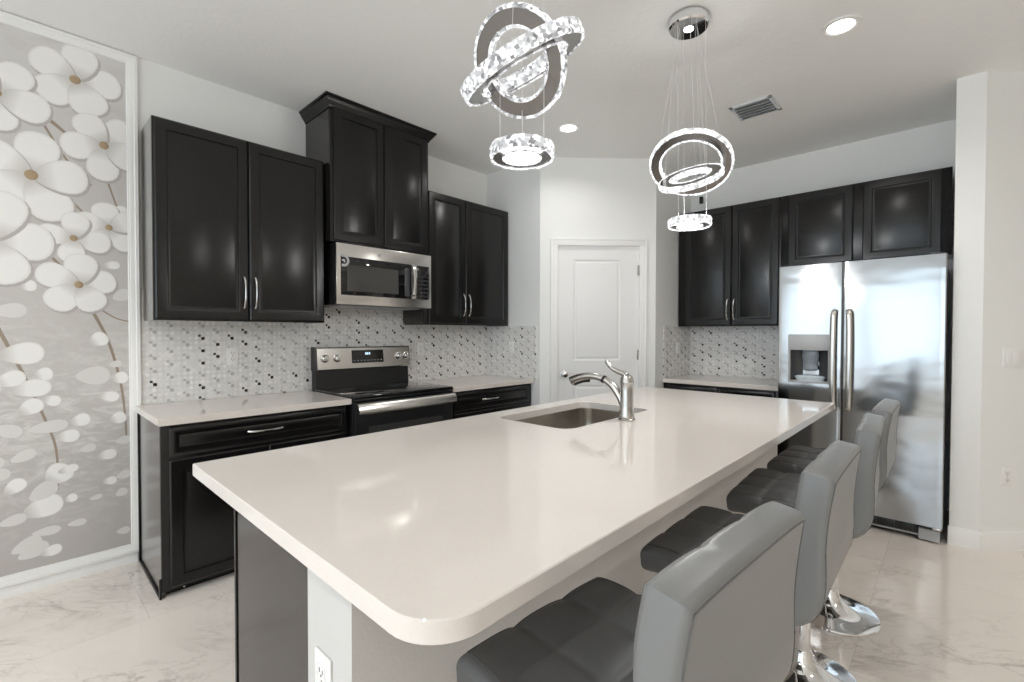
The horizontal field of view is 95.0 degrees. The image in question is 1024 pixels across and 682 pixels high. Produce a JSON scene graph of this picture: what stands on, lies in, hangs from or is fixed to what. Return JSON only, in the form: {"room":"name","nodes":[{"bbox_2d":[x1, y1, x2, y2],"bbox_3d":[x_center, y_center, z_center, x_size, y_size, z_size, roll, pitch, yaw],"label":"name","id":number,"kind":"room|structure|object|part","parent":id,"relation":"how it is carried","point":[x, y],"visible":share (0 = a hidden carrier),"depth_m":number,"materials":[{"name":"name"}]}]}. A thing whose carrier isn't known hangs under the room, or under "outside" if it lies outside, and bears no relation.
{"room":"kitchen","nodes":[
{"label":"kitchen","id":0,"kind":"room"},
{"bbox_2d":[138,57,485,559],"bbox_3d":[-2.118,-0.184,2.909,0.120,2.943,8.770,1,1,43],"label":"wall","id":1,"kind":"structure","parent":0,"point":[165,92],"depth_m":3.09,"materials":[{"name":"white paint"}]},
{"bbox_2d":[0,552,137,598],"bbox_3d":[-3.598,1.287,1.270,0.012,0.052,4.082,1,1,43],"label":"baseboard","id":2,"kind":"structure","parent":1,"relation":"attached to","point":[17,589],"depth_m":2.53,"materials":[{"name":"white paint"}]},
{"bbox_2d":[0,10,141,588],"bbox_3d":[-2.674,-0.197,2.216,0.020,2.885,1.459,1,1,43],"label":"wall mural","id":3,"kind":"object","parent":1,"relation":"attached to","point":[71,358],"visible":1,"depth_m":2.52,"materials":[{"name":"grey paper"}]},
{"bbox_2d":[141,115,323,322],"bbox_3d":[-1.713,-0.675,2.973,0.365,1.108,0.950,1,1,43],"label":"upper cabinet","id":4,"kind":"object","parent":1,"relation":"attached to","point":[233,228],"visible":1,"depth_m":2.79,"materials":[{"name":"black wood"}]},
{"bbox_3d":[-1.776,-0.670,2.707,0.022,1.092,0.464,1,1,43],"label":"door","id":5,"kind":"part","parent":4,"relation":"part of","materials":[{"name":"black wood"}]},
{"bbox_3d":[-1.617,-0.295,2.843,0.037,0.196,0.012,1,1,43],"label":"handle","id":6,"kind":"part","parent":4,"relation":"part of","materials":[{"name":"silver metal"}]},
{"bbox_3d":[-1.575,-0.296,2.888,0.037,0.196,0.012,1,1,43],"label":"handle","id":7,"kind":"part","parent":4,"relation":"part of","materials":[{"name":"silver metal"}]},
{"bbox_3d":[-1.453,-0.676,3.050,0.022,1.092,0.468,1,1,43],"label":"door","id":8,"kind":"part","parent":4,"relation":"part of","materials":[{"name":"black wood"}]},
{"bbox_2d":[141,288,485,404],"bbox_3d":[-1.218,0.017,3.774,0.008,0.686,2.796,1,1,43],"label":"backsplash","id":9,"kind":"structure","parent":1,"relation":"attached to","point":[182,360],"depth_m":3.28,"materials":[{"name":"tile"}]},
{"bbox_2d":[226,347,237,364],"bbox_3d":[-1.846,0.100,3.098,0.008,0.115,0.070,1,1,43],"label":"wall outlet","id":10,"kind":"object","parent":9,"relation":"attached to","point":[231,352],"visible":1,"depth_m":3.09,"materials":[{"name":"white plastic"}]},
{"bbox_2d":[417,343,423,355],"bbox_3d":[-0.818,0.073,4.187,0.008,0.115,0.070,1,1,43],"label":"wall outlet","id":11,"kind":"object","parent":9,"relation":"attached to","point":[420,346],"visible":1,"depth_m":4.18,"materials":[{"name":"white plastic"}]},
{"bbox_2d":[299,91,436,254],"bbox_3d":[-1.075,-1.176,3.591,0.433,0.976,0.912,1,1,43],"label":"upper cabinet","id":12,"kind":"object","parent":1,"relation":"attached to","point":[375,161],"visible":0.91,"depth_m":3.39,"materials":[{"name":"black laminate"}]},
{"bbox_3d":[-1.080,-1.143,3.327,0.022,0.902,0.385,1,1,43],"label":"door","id":13,"kind":"part","parent":12,"relation":"part of","materials":[{"name":"black wood"}]},
{"bbox_3d":[-1.074,-1.627,3.583,0.433,0.074,0.912,1,1,43],"label":"crown moulding","id":14,"kind":"part","parent":12,"relation":"part of","materials":[{"name":"black wood"}]},
{"bbox_2d":[324,242,430,310],"bbox_3d":[-1.053,-0.467,3.606,0.447,0.432,0.796,1,1,43],"label":"microwave","id":15,"kind":"object","parent":12,"relation":"attached to","point":[355,276],"visible":0.97,"depth_m":3.41,"materials":[{"name":"silver metal"}]},
{"bbox_3d":[-0.755,-0.458,3.627,0.043,0.262,0.036,1,1,43],"label":"handle","id":16,"kind":"part","parent":15,"relation":"part of","materials":[{"name":"silver metal"}]},
{"bbox_3d":[-0.961,-1.145,3.484,0.020,0.918,0.816,1,1,43],"label":"frame","id":17,"kind":"part","parent":12,"relation":"part of","materials":[{"name":"black wood"}]},
{"bbox_3d":[-0.812,-1.147,3.612,0.022,0.902,0.385,1,1,43],"label":"door","id":18,"kind":"part","parent":12,"relation":"part of","materials":[{"name":"black wood"}]},
{"bbox_2d":[403,190,507,325],"bbox_3d":[-0.471,-0.695,4.290,0.365,1.108,0.998,1,1,43],"label":"upper cabinet","id":19,"kind":"object","parent":1,"relation":"attached to","point":[468,241],"visible":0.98,"depth_m":4.15,"materials":[{"name":"black laminate"}]},
{"bbox_3d":[-0.552,-0.691,4.006,0.022,1.092,0.397,1,1,43],"label":"door","id":20,"kind":"part","parent":19,"relation":"part of","materials":[{"name":"black wood"}]},
{"bbox_3d":[-0.230,-0.696,4.347,0.022,1.092,0.528,1,1,43],"label":"door","id":21,"kind":"part","parent":19,"relation":"part of","materials":[{"name":"black wood"}]},
{"bbox_2d":[0,0,1023,178],"bbox_3d":[0.256,-1.663,0.647,6.640,0.100,8.770,1,1,43],"label":"ceiling","id":22,"kind":"structure","parent":0,"point":[410,61],"depth_m":2.75,"materials":[{"name":"white paint"}]},
{"bbox_2d":[460,0,584,169],"bbox_3d":[0.032,-1.114,1.547,0.436,1.028,0.399,1,1,43],"label":"chandelier","id":23,"kind":"object","parent":22,"relation":"hanging from","point":[558,38],"visible":1,"depth_m":1.49,"materials":[{"name":"silver metal"}]},
{"bbox_2d":[557,123,579,133],"bbox_3d":[0.441,-1.660,3.666,0.180,0.008,0.180,1,1,43],"label":"recessed light","id":24,"kind":"object","parent":22,"relation":"in","point":[566,128],"visible":1,"depth_m":3.66,"materials":[{"name":"white paint"}]},
{"bbox_2d":[649,6,734,230],"bbox_3d":[0.921,-1.114,2.414,0.410,1.054,0.364,1,1,43],"label":"chandelier","id":25,"kind":"object","parent":22,"relation":"hanging from","point":[691,22],"visible":1,"depth_m":2.35,"materials":[{"name":"silver metal"}]},
{"bbox_2d":[729,95,781,120],"bbox_3d":[1.730,-1.641,3.336,0.273,0.030,0.265,1,1,43],"label":"ceiling vent","id":26,"kind":"object","parent":22,"relation":"in","point":[767,104],"visible":1,"depth_m":3.32,"materials":[{"name":"grey metal"}]},
{"bbox_2d":[820,14,861,37],"bbox_3d":[1.714,-1.637,2.445,0.180,0.008,0.180,1,1,43],"label":"recessed light","id":27,"kind":"object","parent":22,"relation":"in","point":[842,25],"visible":1,"depth_m":2.44,"materials":[{"name":"white paint"}]},
{"bbox_2d":[0,510,1023,681],"bbox_3d":[0.251,1.379,0.699,6.640,0.100,8.770,1,1,43],"label":"floor","id":28,"kind":"structure","parent":0,"point":[946,612],"depth_m":2.17,"materials":[{"name":"tile"}]},
{"bbox_2d":[137,405,346,600],"bbox_3d":[-1.609,0.851,2.880,0.642,0.876,1.000,1,1,43],"label":"base cabinet","id":29,"kind":"object","parent":28,"relation":"on","point":[186,530],"visible":0.48,"depth_m":2.48,"materials":[{"name":"black wood"}]},
{"bbox_3d":[-1.966,0.856,2.556,0.564,0.876,0.017,1,1,43],"label":"panel","id":30,"kind":"part","parent":29,"relation":"part of","materials":[{"name":"black"}]},
{"bbox_3d":[-1.563,0.921,2.529,0.022,0.648,0.465,1,1,43],"label":"door","id":31,"kind":"part","parent":29,"relation":"part of","materials":[{"name":"black wood"}]},
{"bbox_2d":[135,390,351,426],"bbox_3d":[-1.617,0.393,2.883,0.640,0.036,1.014,1,1,43],"label":"countertop","id":32,"kind":"structure","parent":29,"relation":"on","point":[184,412],"depth_m":2.71,"materials":[{"name":"white stone"}]},
{"bbox_3d":[-1.399,0.504,2.695,0.022,0.152,0.940,1,1,43],"label":"drawer","id":33,"kind":"part","parent":29,"relation":"part of","materials":[{"name":"black wood"}]},
{"bbox_3d":[-1.389,0.503,2.665,0.037,0.012,0.196,1,1,43],"label":"handle","id":34,"kind":"part","parent":29,"relation":"part of","materials":[{"name":"silver metal"}]},
{"bbox_3d":[-1.238,0.916,2.873,0.022,0.648,0.469,1,1,43],"label":"door","id":35,"kind":"part","parent":29,"relation":"part of","materials":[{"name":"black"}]},
{"bbox_2d":[234,509,307,681],"bbox_3d":[0.314,0.863,2.395,0.728,0.874,2.904,1,1,43],"label":"kitchen island","id":36,"kind":"object","parent":28,"relation":"on","point":[271,585],"visible":0.07,"depth_m":1.38,"materials":[{"name":"black"}]},
{"bbox_3d":[0.074,0.817,2.623,0.020,0.789,2.900,1,1,43],"label":"frame","id":37,"kind":"part","parent":36,"relation":"part of","materials":[{"name":"black"}]},
{"bbox_2d":[193,387,833,644],"bbox_3d":[0.471,0.409,2.206,1.270,0.038,3.063,1,1,43],"label":"island countertop","id":38,"kind":"structure","parent":36,"relation":"on","point":[437,532],"depth_m":1.25,"materials":[{"name":"white stone"}]},
{"bbox_2d":[515,408,619,428],"bbox_3d":[0.347,0.525,2.509,0.470,0.206,0.800,1,1,43],"label":"sink","id":39,"kind":"object","parent":38,"relation":"in","point":[578,417],"visible":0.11,"depth_m":2.84,"materials":[{"name":"silver metal"}]},
{"bbox_2d":[569,359,634,421],"bbox_3d":[0.454,0.239,2.408,0.387,0.294,0.084,1,1,43],"label":"faucet","id":40,"kind":"object","parent":38,"relation":"on","point":[624,394],"visible":1,"depth_m":2.30,"materials":[{"name":"silver metal"}]},
{"bbox_3d":[0.513,0.252,2.352,0.146,0.148,0.048,1,1,43],"label":"spout","id":41,"kind":"part","parent":40,"relation":"part of","materials":[{"name":"silver metal"}]},
{"bbox_3d":[0.522,0.141,2.342,0.136,0.095,0.035,1,1,43],"label":"lever","id":42,"kind":"part","parent":40,"relation":"part of","materials":[{"name":"silver metal"}]},
{"bbox_2d":[311,346,456,436],"bbox_3d":[-0.951,0.662,3.534,0.720,1.234,0.822,1,1,43],"label":"range","id":43,"kind":"object","parent":28,"relation":"on","point":[375,378],"visible":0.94,"depth_m":3.48,"materials":[{"name":"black metal"}]},
{"bbox_3d":[-1.373,0.130,3.458,0.030,0.062,0.062,1,1,43],"label":"knob","id":44,"kind":"part","parent":43,"relation":"part of","materials":[{"name":"silver metal"}]},
{"bbox_3d":[-1.307,0.128,3.527,0.030,0.062,0.062,1,1,43],"label":"knob","id":45,"kind":"part","parent":43,"relation":"part of","materials":[{"name":"silver metal"}]},
{"bbox_3d":[-1.176,0.129,3.742,0.093,0.168,0.800,1,1,43],"label":"panel","id":46,"kind":"part","parent":43,"relation":"part of","materials":[{"name":"silver metal"}]},
{"bbox_2d":[315,381,452,399],"bbox_3d":[-0.947,0.362,3.526,0.583,0.024,0.822,1,1,43],"label":"cooktop","id":47,"kind":"object","parent":43,"relation":"in","point":[367,390],"depth_m":3.45,"materials":[{"name":"black glass"}]},
{"bbox_3d":[-0.939,0.122,3.918,0.030,0.062,0.062,1,1,43],"label":"knob","id":48,"kind":"part","parent":43,"relation":"part of","materials":[{"name":"silver metal"}]},
{"bbox_3d":[-0.748,0.734,3.344,0.036,0.667,0.810,1,1,43],"label":"oven door","id":49,"kind":"part","parent":43,"relation":"part of","materials":[{"name":"black plastic"}]},
{"bbox_3d":[-0.891,0.121,3.969,0.030,0.062,0.062,1,1,43],"label":"knob","id":50,"kind":"part","parent":43,"relation":"part of","materials":[{"name":"silver metal"}]},
{"bbox_2d":[452,383,530,418],"bbox_3d":[-0.349,0.830,4.225,0.655,0.876,0.960,1,1,43],"label":"base cabinet","id":51,"kind":"object","parent":28,"relation":"on","point":[488,400],"visible":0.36,"depth_m":3.98,"materials":[{"name":"black wood"}]},
{"bbox_2d":[413,375,533,391],"bbox_3d":[-0.360,0.372,4.216,0.640,0.036,0.962,1,1,43],"label":"countertop","id":52,"kind":"structure","parent":51,"relation":"on","point":[459,384],"depth_m":4.12,"materials":[{"name":"white stone"}]},
{"bbox_3d":[-0.306,0.873,3.861,0.022,0.593,0.447,1,1,43],"label":"door","id":53,"kind":"part","parent":51,"relation":"part of","materials":[{"name":"black wood"}]},
{"bbox_3d":[0.004,0.868,4.190,0.022,0.593,0.447,1,1,43],"label":"door","id":54,"kind":"part","parent":51,"relation":"part of","materials":[{"name":"black wood"}]},
{"bbox_2d":[456,501,804,681],"bbox_3d":[0.209,0.810,0.876,0.452,1.032,0.472,-1,1,-43],"label":"bar stool","id":55,"kind":"object","parent":28,"relation":"on","point":[723,610],"visible":1,"depth_m":0.76,"materials":[{"name":"grey leather"}]},
{"bbox_3d":[0.180,0.626,0.905,0.452,0.081,0.384,-1,1,-43],"label":"seat","id":56,"kind":"part","parent":55,"relation":"part of","materials":[{"name":"grey leather"}]},
{"bbox_3d":[0.311,0.487,0.761,0.452,0.383,0.171,-1,1,-43],"label":"backrest","id":57,"kind":"part","parent":55,"relation":"part of","materials":[{"name":"grey leather"}]},
{"bbox_2d":[664,382,777,397],"bbox_3d":[1.985,0.832,4.331,0.984,0.876,0.655,1,1,43],"label":"base cabinet","id":58,"kind":"object","parent":28,"relation":"on","point":[715,389],"visible":0.02,"depth_m":4.07,"materials":[{"name":"black wood"}]},
{"bbox_3d":[1.637,0.482,4.266,0.440,0.152,0.022,1,1,43],"label":"drawer","id":59,"kind":"part","parent":58,"relation":"part of","materials":[{"name":"black wood"}]},
{"bbox_2d":[662,374,777,390],"bbox_3d":[2.001,0.374,4.323,0.992,0.036,0.638,1,1,43],"label":"countertop","id":60,"kind":"structure","parent":58,"relation":"on","point":[707,380],"depth_m":4.21,"materials":[{"name":"white stone"}]},
{"bbox_3d":[1.972,0.488,3.951,0.440,0.152,0.022,1,1,43],"label":"drawer","id":61,"kind":"part","parent":58,"relation":"part of","materials":[{"name":"black wood"}]},
{"bbox_2d":[640,440,860,625],"bbox_3d":[0.685,0.802,1.357,0.472,1.032,0.452,1,1,43],"label":"bar stool","id":62,"kind":"object","parent":28,"relation":"on","point":[825,493],"visible":0.6,"depth_m":1.12,"materials":[{"name":"grey leather"}]},
{"bbox_3d":[0.653,0.619,1.384,0.384,0.081,0.452,1,1,43],"label":"seat","id":63,"kind":"part","parent":62,"relation":"part of","materials":[{"name":"grey leather"}]},
{"bbox_3d":[0.795,0.479,1.250,0.171,0.383,0.452,1,1,43],"label":"backrest","id":64,"kind":"part","parent":62,"relation":"part of","materials":[{"name":"grey leather"}]},
{"bbox_2d":[726,413,884,681],"bbox_3d":[1.136,0.795,1.821,0.472,1.032,0.452,1,1,40],"label":"bar stool","id":65,"kind":"object","parent":28,"relation":"on","point":[761,486],"visible":0.48,"depth_m":1.76,"materials":[{"name":"grey leather"}]},
{"bbox_3d":[1.103,0.612,1.846,0.384,0.081,0.452,1,1,40],"label":"seat","id":66,"kind":"part","parent":65,"relation":"part of","materials":[{"name":"grey leather"}]},
{"bbox_3d":[1.251,0.472,1.720,0.171,0.383,0.452,1,1,40],"label":"backrest","id":67,"kind":"part","parent":65,"relation":"part of","materials":[{"name":"grey leather"}]},
{"bbox_2d":[767,399,900,637],"bbox_3d":[1.538,0.788,2.253,0.472,1.032,0.452,1,1,43],"label":"bar stool","id":68,"kind":"object","parent":28,"relation":"on","point":[842,615],"visible":0.35,"depth_m":2.16,"materials":[{"name":"grey leather"}]},
{"bbox_3d":[1.506,0.605,2.280,0.384,0.081,0.452,1,1,43],"label":"seat","id":69,"kind":"part","parent":68,"relation":"part of","materials":[{"name":"grey leather"}]},
{"bbox_3d":[1.647,0.466,2.145,0.171,0.383,0.452,1,1,43],"label":"backrest","id":70,"kind":"part","parent":68,"relation":"part of","materials":[{"name":"grey leather"}]},
{"bbox_2d":[777,252,947,542],"bbox_3d":[2.633,0.358,3.538,0.938,1.854,0.893,1,1,43],"label":"refrigerator","id":71,"kind":"object","parent":28,"relation":"on","point":[853,336],"visible":0.8,"depth_m":3.15,"materials":[{"name":"silver metal"}]},
{"bbox_3d":[2.188,0.131,3.448,0.266,0.352,0.074,1,1,43],"label":"dispenser frame","id":72,"kind":"part","parent":71,"relation":"part of","materials":[{"name":"grey plastic"}]},
{"bbox_3d":[2.187,0.009,3.445,0.266,0.116,0.078,1,1,43],"label":"control panel","id":73,"kind":"part","parent":71,"relation":"part of","materials":[{"name":"grey plastic"}]},
{"bbox_3d":[2.193,0.310,3.463,0.400,1.734,0.069,1,1,43],"label":"freezer door","id":74,"kind":"part","parent":71,"relation":"part of","materials":[{"name":"silver metal"}]},
{"bbox_3d":[2.263,0.133,3.307,0.042,0.722,0.055,1,1,43],"label":"handle","id":75,"kind":"part","parent":71,"relation":"part of","materials":[{"name":"silver metal"}]},
{"bbox_3d":[2.329,0.134,3.245,0.042,0.722,0.055,1,1,43],"label":"handle","id":76,"kind":"part","parent":71,"relation":"part of","materials":[{"name":"silver metal"}]},
{"bbox_3d":[2.370,1.257,3.335,0.818,0.010,0.014,1,1,43],"label":"grille trim","id":77,"kind":"part","parent":71,"relation":"part of","materials":[{"name":"grey plastic"}]},
{"bbox_3d":[2.537,0.316,3.139,0.530,1.734,0.069,1,1,43],"label":"fridge door","id":78,"kind":"part","parent":71,"relation":"part of","materials":[{"name":"silver metal"}]},
{"bbox_2d":[486,169,539,405],"bbox_3d":[0.031,-0.209,4.582,0.712,2.943,0.100,1,1,43],"label":"wall","id":79,"kind":"structure","parent":0,"point":[515,192],"depth_m":4.44,"materials":[{"name":"white paint"}]},
{"bbox_2d":[486,326,535,378],"bbox_3d":[-0.019,0.102,4.561,0.660,0.494,0.008,1,1,43],"label":"backsplash","id":80,"kind":"structure","parent":79,"relation":"attached to","point":[520,364],"depth_m":4.54,"materials":[{"name":"tile"}]},
{"bbox_2d":[508,342,513,353],"bbox_3d":[-0.009,0.063,4.538,0.070,0.115,0.008,1,1,43],"label":"wall outlet","id":81,"kind":"object","parent":80,"relation":"attached to","point":[510,344],"visible":1,"depth_m":4.53,"materials":[{"name":"white plastic"}]},
{"bbox_2d":[308,446,776,681],"bbox_3d":[0.647,0.869,2.070,0.198,0.876,3.000,1,1,43],"label":"island base","id":82,"kind":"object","parent":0,"point":[358,648],"depth_m":1.04,"materials":[{"name":"grey paint"}]},
{"bbox_2d":[315,646,331,681],"bbox_3d":[-0.397,0.713,0.984,0.070,0.115,0.008,1,1,43],"label":"wall outlet","id":83,"kind":"object","parent":82,"relation":"attached to","point":[323,664],"visible":1,"depth_m":0.98,"materials":[{"name":"white plastic"}]},
{"bbox_2d":[317,662,324,681],"bbox_3d":[-0.399,0.692,0.982,0.034,0.028,0.004,1,1,43],"label":"receptacle","id":84,"kind":"object","parent":83,"relation":"attached to","point":[320,665],"depth_m":0.98,"materials":[{"name":"white plastic"}]},
{"bbox_2d":[540,157,656,403],"bbox_3d":[0.790,-0.204,4.367,1.071,2.943,0.100,0,1,-2],"label":"wall","id":85,"kind":"structure","parent":0,"point":[580,197],"depth_m":4.30,"materials":[{"name":"white paint"}]},
{"bbox_2d":[550,238,647,402],"bbox_3d":[0.795,0.164,4.318,0.892,2.208,0.102,0,1,-2],"label":"door","id":86,"kind":"structure","parent":85,"relation":"in","point":[598,286],"depth_m":4.33,"materials":[{"name":"white paint"}]},
{"bbox_3d":[0.484,0.306,4.295,0.060,0.060,0.069,0,1,-2],"label":"knob","id":87,"kind":"part","parent":86,"relation":"part of","materials":[{"name":"silver metal"}]},
{"bbox_2d":[655,162,690,387],"bbox_3d":[1.543,-0.207,4.636,0.100,2.943,0.818,1,1,43],"label":"wall","id":88,"kind":"structure","parent":0,"point":[667,241],"depth_m":4.47,"materials":[{"name":"white paint"}]},
{"bbox_2d":[663,326,689,377],"bbox_3d":[1.651,0.102,4.677,0.008,0.494,0.618,1,1,43],"label":"backsplash","id":89,"kind":"structure","parent":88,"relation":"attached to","point":[674,364],"depth_m":4.63,"materials":[{"name":"tile"}]},
{"bbox_2d":[676,342,679,353],"bbox_3d":[1.655,0.070,4.668,0.008,0.115,0.070,1,1,43],"label":"wall outlet","id":90,"kind":"object","parent":89,"relation":"attached to","point":[677,343],"visible":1,"depth_m":4.66,"materials":[{"name":"white plastic"}]},
{"bbox_2d":[690,119,955,510],"bbox_3d":[2.593,-0.200,4.291,2.101,2.943,0.120,1,1,43],"label":"wall","id":91,"kind":"structure","parent":0,"point":[930,147],"depth_m":3.89,"materials":[{"name":"white paint"}]},
{"bbox_2d":[678,197,782,326],"bbox_3d":[2.072,-0.694,4.438,0.909,1.108,0.366,1,1,43],"label":"upper cabinet","id":92,"kind":"object","parent":91,"relation":"attached to","point":[729,268],"visible":0.98,"depth_m":4.28,"materials":[{"name":"black laminate"}]},
{"bbox_3d":[1.857,-0.695,4.454,0.428,1.092,0.022,1,1,43],"label":"door","id":93,"kind":"part","parent":92,"relation":"part of","materials":[{"name":"black wood"}]},
{"bbox_3d":[2.157,-0.689,4.170,0.386,1.092,0.022,1,1,43],"label":"door","id":94,"kind":"part","parent":92,"relation":"part of","materials":[{"name":"black wood"}]},
{"bbox_2d":[690,326,777,379],"bbox_3d":[2.235,0.106,4.545,1.023,0.494,0.008,1,1,43],"label":"backsplash","id":95,"kind":"structure","parent":91,"relation":"attached to","point":[732,351],"depth_m":4.59,"materials":[{"name":"tile"}]},
{"bbox_2d":[770,342,777,353],"bbox_3d":[2.430,0.065,4.348,0.070,0.115,0.008,1,1,43],"label":"wall outlet","id":96,"kind":"object","parent":95,"relation":"attached to","point":[773,345],"visible":0.88,"depth_m":4.35,"materials":[{"name":"white plastic"}]},
{"bbox_2d":[782,166,952,265],"bbox_3d":[2.805,-0.927,3.768,1.063,0.616,0.331,1,1,43],"label":"upper cabinet","id":97,"kind":"object","parent":91,"relation":"attached to","point":[909,214],"visible":0.84,"depth_m":3.59,"materials":[{"name":"black laminate"}]},
{"bbox_3d":[2.511,-0.929,3.833,0.450,0.600,0.022,1,1,43],"label":"door","id":98,"kind":"part","parent":97,"relation":"part of","materials":[{"name":"black wood"}]},
{"bbox_3d":[2.884,-0.922,3.481,0.455,0.600,0.022,1,1,43],"label":"door","id":99,"kind":"part","parent":97,"relation":"part of","materials":[{"name":"black wood"}]},
{"bbox_2d":[949,71,986,530],"bbox_3d":[3.147,-0.181,3.249,0.135,2.943,0.876,1,1,43],"label":"wall","id":100,"kind":"structure","parent":0,"point":[971,106],"depth_m":2.93,"materials":[{"name":"white paint"}]},
{"bbox_2d":[947,525,979,550],"bbox_3d":[2.839,1.238,2.949,0.147,0.115,0.015,1,1,43],"label":"baseboard","id":101,"kind":"structure","parent":100,"relation":"attached to","point":[966,538],"depth_m":2.94,"materials":[{"name":"white paint"}]},
{"bbox_2d":[979,71,1023,531],"bbox_3d":[3.494,-0.176,2.956,1.201,2.943,0.108,0,1,-2],"label":"wall","id":102,"kind":"structure","parent":0,"point":[1001,508],"depth_m":2.89,"materials":[{"name":"white paint"}]},
{"bbox_2d":[980,531,1023,550],"bbox_3d":[3.492,1.239,2.919,1.202,0.115,0.015,0,1,-2],"label":"baseboard","id":103,"kind":"structure","parent":102,"relation":"attached to","point":[989,540],"depth_m":2.90,"materials":[{"name":"white paint"}]},
{"bbox_2d":[1001,467,1012,485],"bbox_3d":[3.062,0.839,2.902,0.070,0.115,0.008,0,1,-2],"label":"wall outlet","id":104,"kind":"object","parent":102,"relation":"attached to","point":[1006,472],"visible":1,"depth_m":2.90,"materials":[{"name":"white plastic"}]},
{"bbox_2d":[1003,349,1021,367],"bbox_3d":[3.083,0.106,2.890,0.116,0.115,0.009,0,1,-2],"label":"wall switch","id":105,"kind":"object","parent":102,"relation":"attached to","point":[1012,358],"visible":1,"depth_m":2.89,"materials":[{"name":"white plastic"}]}
]}

